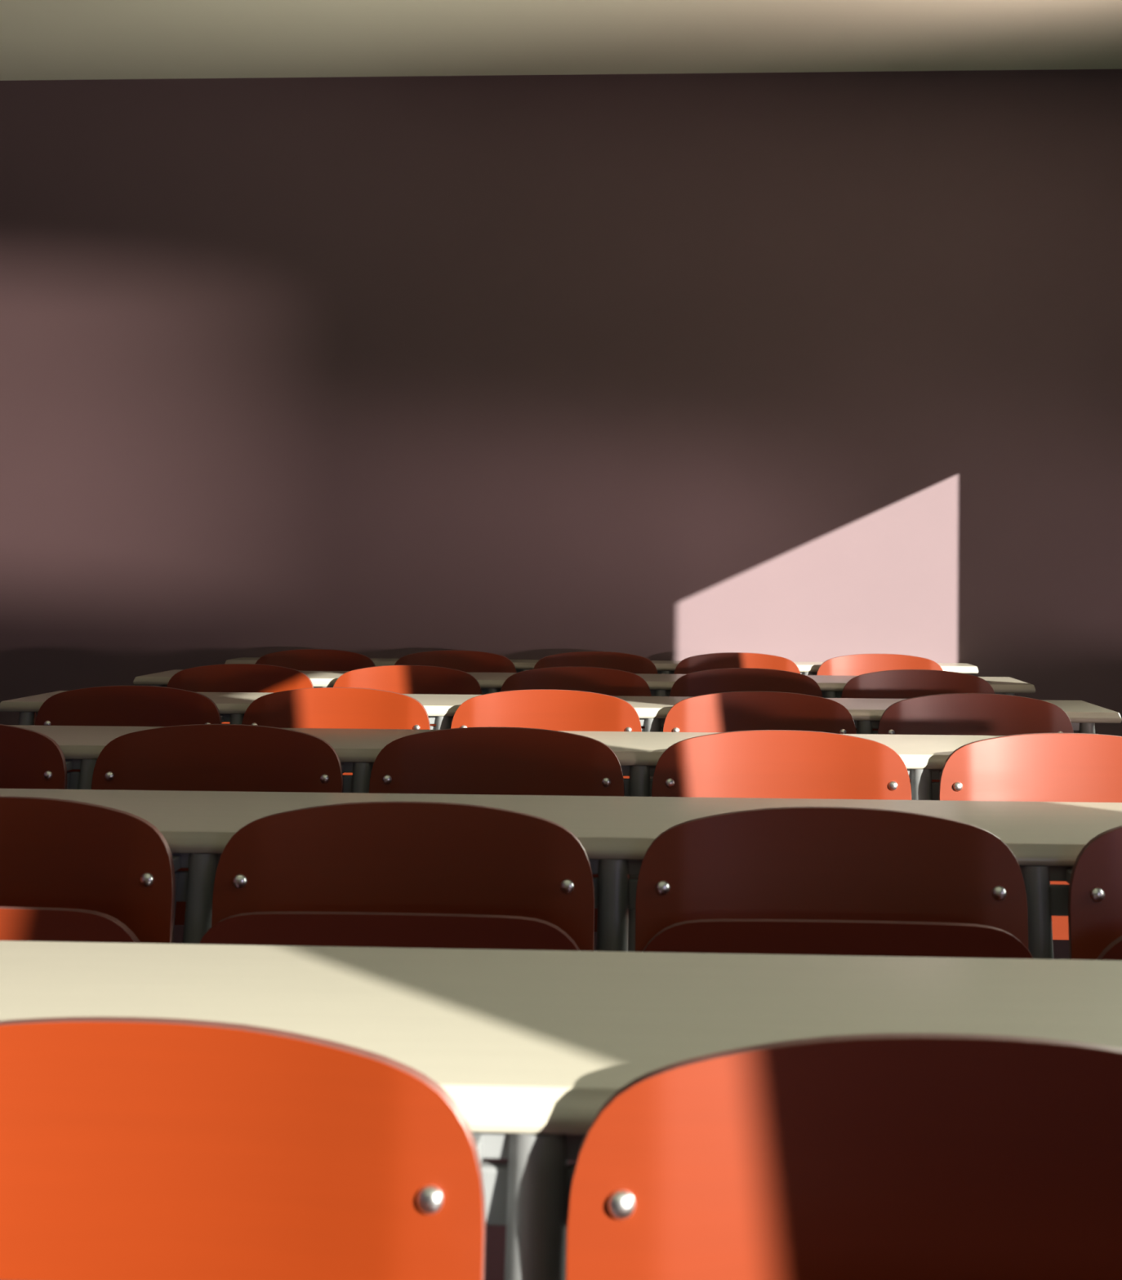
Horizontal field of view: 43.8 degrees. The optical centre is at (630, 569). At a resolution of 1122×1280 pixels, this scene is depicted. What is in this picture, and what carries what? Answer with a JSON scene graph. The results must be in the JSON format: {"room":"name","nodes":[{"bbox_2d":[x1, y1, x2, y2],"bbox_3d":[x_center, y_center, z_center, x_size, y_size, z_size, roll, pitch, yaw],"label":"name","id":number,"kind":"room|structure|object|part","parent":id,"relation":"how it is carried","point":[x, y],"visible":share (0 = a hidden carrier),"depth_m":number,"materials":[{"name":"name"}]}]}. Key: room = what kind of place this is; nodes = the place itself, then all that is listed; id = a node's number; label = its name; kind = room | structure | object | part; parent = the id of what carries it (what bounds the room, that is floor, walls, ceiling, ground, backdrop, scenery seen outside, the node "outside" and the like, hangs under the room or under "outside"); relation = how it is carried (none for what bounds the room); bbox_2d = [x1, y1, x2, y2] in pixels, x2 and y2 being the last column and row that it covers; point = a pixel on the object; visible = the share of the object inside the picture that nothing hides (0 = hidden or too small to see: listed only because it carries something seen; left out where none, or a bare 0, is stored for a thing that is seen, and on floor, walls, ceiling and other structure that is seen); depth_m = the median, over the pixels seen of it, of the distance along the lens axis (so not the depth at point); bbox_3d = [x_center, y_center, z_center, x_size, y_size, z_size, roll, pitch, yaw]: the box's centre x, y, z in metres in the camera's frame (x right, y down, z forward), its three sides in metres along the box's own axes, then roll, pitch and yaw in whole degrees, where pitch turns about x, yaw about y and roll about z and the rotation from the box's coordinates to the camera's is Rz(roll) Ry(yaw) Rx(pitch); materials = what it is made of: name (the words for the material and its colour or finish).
{"room":"lecture hall","nodes":[
{"label":"lecture hall","id":0,"kind":"room"},
{"bbox_2d":[0,69,1121,736],"bbox_3d":[-0.451,-0.448,5.737,6.140,3.135,0.120,0,0,3],"label":"wall","id":1,"kind":"structure","parent":0,"point":[811,366],"depth_m":5.67,"materials":[{"name":"paint"}]},
{"bbox_2d":[0,0,1121,80],"bbox_3d":[-0.641,-2.082,1.267,6.140,0.100,9.080,0,0,3],"label":"ceiling","id":2,"kind":"structure","parent":0,"point":[40,39],"depth_m":5.27,"materials":[{"name":"beige paint"}]},
{"bbox_2d":[173,924,1068,1279],"bbox_3d":[-0.659,1.153,1.256,6.140,0.100,9.080,0,0,3],"label":"floor","id":3,"kind":"structure","parent":0,"point":[495,1242],"depth_m":2.32,"materials":[{"name":"grey"}]},
{"bbox_2d":[8,724,1004,951],"bbox_3d":[-0.253,0.734,2.812,2.951,0.753,0.583,0,0,3],"label":"desk","id":4,"kind":"object","parent":3,"relation":"on","point":[638,753],"visible":0.07,"depth_m":2.80,"materials":[{"name":"beige laminate"}]},
{"bbox_2d":[0,724,72,789],"bbox_3d":[-1.362,0.512,2.731,0.506,0.415,0.159,0,0,3],"label":"seat","id":5,"kind":"object","parent":4,"relation":"attached to","point":[29,758],"visible":0.27,"depth_m":2.75,"materials":[{"name":"orange laminate"}]},
{"bbox_3d":[-1.087,0.743,2.723,0.041,0.726,0.190,0,0,3],"label":"leg","id":6,"kind":"part","parent":4,"relation":"part of","materials":[{"name":"grey paint"}]},
{"bbox_2d":[91,724,344,924],"bbox_3d":[-0.812,0.515,2.707,0.506,0.415,0.159,0,0,3],"label":"seat","id":7,"kind":"object","parent":4,"relation":"attached to","point":[237,757],"visible":0.27,"depth_m":2.74,"materials":[{"name":"plastic"}]},
{"bbox_3d":[-0.814,0.558,2.674,0.506,0.268,0.093,0,0,3],"label":"seat","id":8,"kind":"part","parent":7,"relation":"part of","materials":[{"name":"brown plastic"}]},
{"bbox_3d":[-0.811,0.490,2.732,0.497,0.365,0.072,0,0,3],"label":"backrest","id":9,"kind":"part","parent":7,"relation":"part of","materials":[{"name":"orange laminate"}]},
{"bbox_3d":[-0.538,0.746,2.698,0.041,0.726,0.190,0,0,3],"label":"leg","id":10,"kind":"part","parent":4,"relation":"part of","materials":[{"name":"grey paint"}]},
{"bbox_2d":[368,726,624,932],"bbox_3d":[-0.263,0.518,2.682,0.506,0.415,0.159,0,0,3],"label":"seat","id":11,"kind":"object","parent":4,"relation":"attached to","point":[489,760],"visible":0.35,"depth_m":2.72,"materials":[{"name":"plastic"}]},
{"bbox_3d":[-0.262,0.493,2.708,0.497,0.365,0.072,0,0,3],"label":"backrest","id":12,"kind":"part","parent":11,"relation":"part of","materials":[{"name":"orange laminate"}]},
{"bbox_3d":[-0.265,0.561,2.649,0.506,0.268,0.093,0,0,3],"label":"seat","id":13,"kind":"part","parent":11,"relation":"part of","materials":[{"name":"brown plastic"}]},
{"bbox_3d":[-0.254,0.432,2.760,2.751,0.040,0.012,0,0,3],"label":"rail","id":14,"kind":"part","parent":4,"relation":"part of","materials":[{"name":"grey metal"}]},
{"bbox_3d":[-0.253,0.395,2.760,2.751,0.022,0.012,0,0,3],"label":"rail","id":15,"kind":"part","parent":4,"relation":"part of","materials":[{"name":"grey metal"}]},
{"bbox_3d":[0.012,0.749,2.674,0.041,0.726,0.190,0,0,3],"label":"leg","id":16,"kind":"part","parent":4,"relation":"part of","materials":[{"name":"grey paint"}]},
{"bbox_2d":[651,729,911,799],"bbox_3d":[0.286,0.521,2.658,0.506,0.415,0.159,0,0,3],"label":"seat","id":17,"kind":"object","parent":4,"relation":"attached to","point":[755,763],"visible":0.27,"depth_m":2.69,"materials":[{"name":"orange laminate"}]},
{"bbox_3d":[0.561,0.752,2.650,0.041,0.726,0.190,0,0,3],"label":"leg","id":18,"kind":"part","parent":4,"relation":"part of","materials":[{"name":"grey paint"}]},
{"bbox_2d":[937,733,1121,940],"bbox_3d":[0.836,0.524,2.634,0.506,0.415,0.159,0,0,3],"label":"seat","id":19,"kind":"object","parent":4,"relation":"attached to","point":[1073,767],"visible":0.29,"depth_m":2.67,"materials":[{"name":"plastic"}]},
{"bbox_3d":[0.837,0.499,2.659,0.497,0.365,0.072,0,0,3],"label":"backrest","id":20,"kind":"part","parent":19,"relation":"part of","materials":[{"name":"orange laminate"}]},
{"bbox_3d":[0.834,0.567,2.600,0.506,0.268,0.093,0,0,3],"label":"seat","id":21,"kind":"part","parent":19,"relation":"part of","materials":[{"name":"orange plastic"}]},
{"bbox_2d":[0,940,1121,1279],"bbox_3d":[-0.333,0.728,1.014,2.951,0.753,0.583,0,0,3],"label":"desk","id":22,"kind":"object","parent":3,"relation":"on","point":[529,1046],"visible":0.54,"depth_m":1.12,"materials":[{"name":"beige laminate"}]},
{"bbox_2d":[0,1016,485,1279],"bbox_3d":[-0.344,0.511,0.884,0.506,0.415,0.159,0,0,3],"label":"seat","id":23,"kind":"object","parent":22,"relation":"attached to","point":[131,1148],"visible":1,"depth_m":0.92,"materials":[{"name":"orange laminate"}]},
{"bbox_3d":[-0.333,0.425,0.962,2.751,0.040,0.012,0,0,3],"label":"rail","id":24,"kind":"part","parent":22,"relation":"part of","materials":[{"name":"grey metal"}]},
{"bbox_3d":[-0.333,0.388,0.962,2.751,0.022,0.012,0,0,3],"label":"rail","id":25,"kind":"part","parent":22,"relation":"part of","materials":[{"name":"grey metal"}]},
{"bbox_3d":[-0.068,0.742,0.876,0.041,0.726,0.190,0,0,3],"label":"leg","id":26,"kind":"part","parent":22,"relation":"part of","materials":[{"name":"grey paint"}]},
{"bbox_2d":[565,1032,1121,1279],"bbox_3d":[0.206,0.514,0.860,0.506,0.415,0.159,0,0,3],"label":"seat","id":27,"kind":"object","parent":22,"relation":"attached to","point":[909,1156],"visible":1,"depth_m":0.90,"materials":[{"name":"orange laminate"}]},
{"bbox_2d":[0,788,1121,959],"bbox_3d":[-0.293,0.731,1.913,2.951,0.753,0.583,0,0,3],"label":"desk","id":28,"kind":"object","parent":3,"relation":"on","point":[1046,839],"visible":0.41,"depth_m":1.97,"materials":[{"name":"beige laminate"}]},
{"bbox_2d":[0,795,181,943],"bbox_3d":[-0.846,0.511,1.808,0.506,0.415,0.159,0,0,3],"label":"seat","id":29,"kind":"object","parent":28,"relation":"attached to","point":[71,871],"visible":0.47,"depth_m":1.83,"materials":[{"name":"plastic"}]},
{"bbox_3d":[-0.848,0.555,1.774,0.506,0.268,0.093,0,0,3],"label":"seat","id":30,"kind":"part","parent":29,"relation":"part of","materials":[{"name":"brown wood"}]},
{"bbox_3d":[-0.578,0.742,1.799,0.041,0.726,0.190,0,0,3],"label":"leg","id":31,"kind":"part","parent":28,"relation":"part of","materials":[{"name":"grey paint"}]},
{"bbox_2d":[198,801,594,951],"bbox_3d":[-0.297,0.514,1.783,0.506,0.415,0.159,0,0,3],"label":"seat","id":32,"kind":"object","parent":28,"relation":"attached to","point":[384,874],"visible":0.47,"depth_m":1.81,"materials":[{"name":"orange laminate"}]},
{"bbox_3d":[-0.299,0.558,1.750,0.506,0.268,0.093,0,0,3],"label":"seat","id":33,"kind":"part","parent":32,"relation":"part of","materials":[{"name":"brown wood"}]},
{"bbox_3d":[-0.028,0.745,1.775,0.041,0.726,0.190,0,0,3],"label":"leg","id":34,"kind":"part","parent":28,"relation":"part of","materials":[{"name":"grey paint"}]},
{"bbox_3d":[-0.293,0.392,1.861,2.751,0.022,0.012,0,0,3],"label":"rail","id":35,"kind":"part","parent":28,"relation":"part of","materials":[{"name":"grey metal"}]},
{"bbox_3d":[-0.293,0.428,1.861,2.751,0.040,0.012,0,0,3],"label":"rail","id":36,"kind":"part","parent":28,"relation":"part of","materials":[{"name":"grey paint"}]},
{"bbox_2d":[635,806,1033,959],"bbox_3d":[0.253,0.517,1.759,0.506,0.415,0.159,0,0,3],"label":"seat","id":37,"kind":"object","parent":28,"relation":"attached to","point":[795,880],"visible":0.48,"depth_m":1.79,"materials":[{"name":"orange laminate"}]},
{"bbox_3d":[0.251,0.561,1.726,0.506,0.268,0.093,0,0,3],"label":"seat","id":38,"kind":"part","parent":37,"relation":"part of","materials":[{"name":"brown wood"}]},
{"bbox_3d":[0.521,0.748,1.750,0.041,0.726,0.190,0,0,3],"label":"leg","id":39,"kind":"part","parent":28,"relation":"part of","materials":[{"name":"grey paint"}]},
{"bbox_2d":[1065,825,1121,959],"bbox_3d":[0.802,0.520,1.734,0.506,0.415,0.159,0,0,3],"label":"seat","id":40,"kind":"object","parent":28,"relation":"attached to","point":[1094,880],"visible":0.44,"depth_m":1.76,"materials":[{"name":"orange laminate"}]},
{"bbox_3d":[0.800,0.564,1.701,0.506,0.268,0.093,0,0,3],"label":"seat","id":41,"kind":"part","parent":40,"relation":"part of","materials":[{"name":"brown wood"}]},
{"bbox_2d":[0,690,1121,778],"bbox_3d":[-0.213,0.738,3.712,2.951,0.753,0.583,0,0,3],"label":"desk","id":42,"kind":"object","parent":3,"relation":"on","point":[866,713],"visible":0.23,"depth_m":3.69,"materials":[{"name":"beige laminate"}]},
{"bbox_3d":[-1.617,0.743,3.647,0.041,0.726,0.190,0,0,3],"label":"leg","id":43,"kind":"part","parent":42,"relation":"part of","materials":[{"name":"grey paint"}]},
{"bbox_2d":[35,685,224,771],"bbox_3d":[-1.321,0.515,3.630,0.506,0.415,0.159,0,0,3],"label":"seat","id":44,"kind":"object","parent":42,"relation":"attached to","point":[107,705],"visible":0.19,"depth_m":3.67,"materials":[{"name":"orange plastic"}]},
{"bbox_3d":[-1.320,0.490,3.656,0.497,0.365,0.072,0,0,3],"label":"backrest","id":45,"kind":"part","parent":44,"relation":"part of","materials":[{"name":"orange plastic"}]},
{"bbox_3d":[-1.047,0.746,3.622,0.041,0.726,0.190,0,0,3],"label":"leg","id":46,"kind":"part","parent":42,"relation":"part of","materials":[{"name":"grey paint"}]},
{"bbox_2d":[241,687,430,774],"bbox_3d":[-0.771,0.518,3.606,0.506,0.415,0.159,0,0,3],"label":"seat","id":47,"kind":"object","parent":42,"relation":"attached to","point":[342,708],"visible":0.27,"depth_m":3.64,"materials":[{"name":"orange plastic"}]},
{"bbox_3d":[-0.770,0.493,3.631,0.497,0.365,0.072,0,0,3],"label":"backrest","id":48,"kind":"part","parent":47,"relation":"part of","materials":[{"name":"orange plastic"}]},
{"bbox_3d":[-0.498,0.749,3.598,0.041,0.726,0.190,0,0,3],"label":"leg","id":49,"kind":"part","parent":42,"relation":"part of","materials":[{"name":"grey paint"}]},
{"bbox_2d":[450,688,641,777],"bbox_3d":[-0.222,0.521,3.582,0.506,0.415,0.159,0,0,3],"label":"seat","id":50,"kind":"object","parent":42,"relation":"attached to","point":[571,710],"visible":0.21,"depth_m":3.62,"materials":[{"name":"orange plastic"}]},
{"bbox_3d":[-0.221,0.496,3.607,0.497,0.365,0.072,0,0,3],"label":"backrest","id":51,"kind":"part","parent":50,"relation":"part of","materials":[{"name":"orange plastic"}]},
{"bbox_3d":[-0.213,0.399,3.659,2.751,0.022,0.012,0,0,3],"label":"rail","id":52,"kind":"part","parent":42,"relation":"part of","materials":[{"name":"grey metal"}]},
{"bbox_3d":[0.052,0.752,3.573,0.041,0.726,0.190,0,0,3],"label":"leg","id":53,"kind":"part","parent":42,"relation":"part of","materials":[{"name":"grey paint"}]},
{"bbox_3d":[-0.214,0.435,3.659,2.751,0.040,0.012,0,0,3],"label":"rail","id":54,"kind":"part","parent":42,"relation":"part of","materials":[{"name":"grey metal"}]},
{"bbox_2d":[662,691,856,733],"bbox_3d":[0.327,0.524,3.557,0.506,0.415,0.159,0,0,3],"label":"seat","id":55,"kind":"object","parent":42,"relation":"attached to","point":[733,711],"visible":0.35,"depth_m":3.60,"materials":[{"name":"orange plastic"}]},
{"bbox_3d":[0.601,0.755,3.549,0.041,0.726,0.190,0,0,3],"label":"leg","id":56,"kind":"part","parent":42,"relation":"part of","materials":[{"name":"grey paint"}]},
{"bbox_2d":[877,693,1073,782],"bbox_3d":[0.877,0.527,3.533,0.506,0.415,0.159,0,0,3],"label":"seat","id":57,"kind":"object","parent":42,"relation":"attached to","point":[955,713],"visible":0.2,"depth_m":3.57,"materials":[{"name":"orange plastic"}]},
{"bbox_3d":[0.875,0.571,3.500,0.506,0.268,0.093,0,0,3],"label":"seat","id":58,"kind":"part","parent":57,"relation":"part of","materials":[{"name":"brown plastic"}]},
{"bbox_3d":[0.878,0.502,3.558,0.497,0.365,0.072,0,0,3],"label":"backrest","id":59,"kind":"part","parent":57,"relation":"part of","materials":[{"name":"orange plastic"}]},
{"bbox_3d":[1.170,0.758,3.523,0.041,0.726,0.190,0,0,3],"label":"leg","id":60,"kind":"part","parent":42,"relation":"part of","materials":[{"name":"grey paint"}]},
{"bbox_2d":[133,669,1035,728],"bbox_3d":[-0.173,0.741,4.611,2.951,0.753,0.583,0,0,3],"label":"desk","id":61,"kind":"object","parent":3,"relation":"on","point":[660,685],"visible":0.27,"depth_m":4.59,"materials":[{"name":"beige laminate"}]},
{"bbox_2d":[166,663,313,724],"bbox_3d":[-1.281,0.519,4.529,0.506,0.415,0.159,0,0,3],"label":"seat","id":62,"kind":"object","parent":61,"relation":"attached to","point":[226,677],"visible":0.13,"depth_m":4.57,"materials":[{"name":"orange plastic"}]},
{"bbox_3d":[-1.280,0.494,4.555,0.497,0.365,0.072,0,0,3],"label":"backrest","id":63,"kind":"part","parent":62,"relation":"part of","materials":[{"name":"orange laminate"}]},
{"bbox_2d":[333,665,481,725],"bbox_3d":[-0.732,0.522,4.505,0.506,0.415,0.159,0,0,3],"label":"seat","id":64,"kind":"object","parent":61,"relation":"attached to","point":[401,679],"visible":0.15,"depth_m":4.54,"materials":[{"name":"orange plastic"}]},
{"bbox_3d":[-0.730,0.497,4.530,0.497,0.365,0.072,0,0,3],"label":"backrest","id":65,"kind":"part","parent":64,"relation":"part of","materials":[{"name":"orange laminate"}]},
{"bbox_3d":[-0.458,0.752,4.497,0.041,0.726,0.190,0,0,3],"label":"leg","id":66,"kind":"part","parent":61,"relation":"part of","materials":[{"name":"grey paint"}]},
{"bbox_2d":[500,666,651,728],"bbox_3d":[-0.182,0.525,4.481,0.506,0.415,0.159,0,0,3],"label":"seat","id":67,"kind":"object","parent":61,"relation":"attached to","point":[609,682],"visible":0.11,"depth_m":4.52,"materials":[{"name":"orange plastic"}]},
{"bbox_3d":[-0.181,0.500,4.506,0.497,0.365,0.072,0,0,3],"label":"backrest","id":68,"kind":"part","parent":67,"relation":"part of","materials":[{"name":"orange laminate"}]},
{"bbox_3d":[-0.173,0.402,4.558,2.751,0.022,0.012,0,0,3],"label":"rail","id":69,"kind":"part","parent":61,"relation":"part of","materials":[{"name":"grey metal"}]},
{"bbox_3d":[0.091,0.755,4.472,0.041,0.726,0.190,0,0,3],"label":"leg","id":70,"kind":"part","parent":61,"relation":"part of","materials":[{"name":"grey paint"}]},
{"bbox_2d":[669,667,822,697],"bbox_3d":[0.367,0.528,4.456,0.506,0.415,0.159,0,0,3],"label":"seat","id":71,"kind":"object","parent":61,"relation":"attached to","point":[733,679],"visible":0.16,"depth_m":4.50,"materials":[{"name":"orange plastic"}]},
{"bbox_3d":[0.641,0.758,4.448,0.041,0.726,0.190,0,0,3],"label":"leg","id":72,"kind":"part","parent":61,"relation":"part of","materials":[{"name":"grey paint"}]},
{"bbox_2d":[840,669,994,730],"bbox_3d":[0.917,0.531,4.432,0.506,0.415,0.159,0,0,3],"label":"seat","id":73,"kind":"object","parent":61,"relation":"attached to","point":[900,683],"visible":0.18,"depth_m":4.47,"materials":[{"name":"orange plastic"}]},
{"bbox_3d":[0.918,0.506,4.457,0.497,0.365,0.072,0,0,3],"label":"backrest","id":74,"kind":"part","parent":73,"relation":"part of","materials":[{"name":"orange plastic"}]},
{"bbox_3d":[1.210,0.761,4.423,0.041,0.726,0.190,0,0,3],"label":"leg","id":75,"kind":"part","parent":61,"relation":"part of","materials":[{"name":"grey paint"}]},
{"bbox_2d":[224,657,977,675],"bbox_3d":[-0.136,0.744,5.437,2.951,0.753,0.438,0,0,3],"label":"desk","id":76,"kind":"object","parent":3,"relation":"on","point":[663,667],"visible":0.17,"depth_m":5.46,"materials":[{"name":"beige laminate"}]},
{"bbox_2d":[255,648,375,671],"bbox_3d":[-1.241,0.522,5.428,0.506,0.415,0.159,0,0,3],"label":"seat","id":77,"kind":"object","parent":76,"relation":"attached to","point":[303,660],"visible":0.1,"depth_m":5.47,"materials":[{"name":"orange laminate"}]},
{"bbox_2d":[394,650,516,672],"bbox_3d":[-0.692,0.525,5.404,0.506,0.415,0.159,0,0,3],"label":"seat","id":78,"kind":"object","parent":76,"relation":"attached to","point":[473,661],"visible":0.11,"depth_m":5.44,"materials":[{"name":"orange laminate"}]},
{"bbox_2d":[533,651,657,674],"bbox_3d":[-0.142,0.528,5.380,0.506,0.415,0.159,0,0,3],"label":"seat","id":79,"kind":"object","parent":76,"relation":"attached to","point":[630,663],"visible":0.1,"depth_m":5.42,"materials":[{"name":"orange laminate"}]},
{"bbox_3d":[0.131,0.759,5.371,0.041,0.726,0.190,0,0,3],"label":"leg","id":80,"kind":"part","parent":76,"relation":"part of","materials":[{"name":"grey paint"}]},
{"bbox_3d":[-0.134,0.405,5.457,2.751,0.022,0.012,0,0,3],"label":"rail","id":81,"kind":"part","parent":76,"relation":"part of","materials":[{"name":"grey metal"}]},
{"bbox_2d":[673,652,799,674],"bbox_3d":[0.407,0.531,5.355,0.506,0.415,0.159,0,0,3],"label":"seat","id":82,"kind":"object","parent":76,"relation":"attached to","point":[726,660],"visible":0.11,"depth_m":5.40,"materials":[{"name":"orange laminate"}]},
{"bbox_3d":[0.681,0.762,5.347,0.041,0.726,0.190,0,0,3],"label":"leg","id":83,"kind":"part","parent":76,"relation":"part of","materials":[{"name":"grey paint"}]},
{"bbox_2d":[816,653,942,675],"bbox_3d":[0.957,0.534,5.331,0.506,0.415,0.159,0,0,3],"label":"seat","id":84,"kind":"object","parent":76,"relation":"attached to","point":[857,664],"visible":0.12,"depth_m":5.37,"materials":[{"name":"orange laminate"}]}
]}

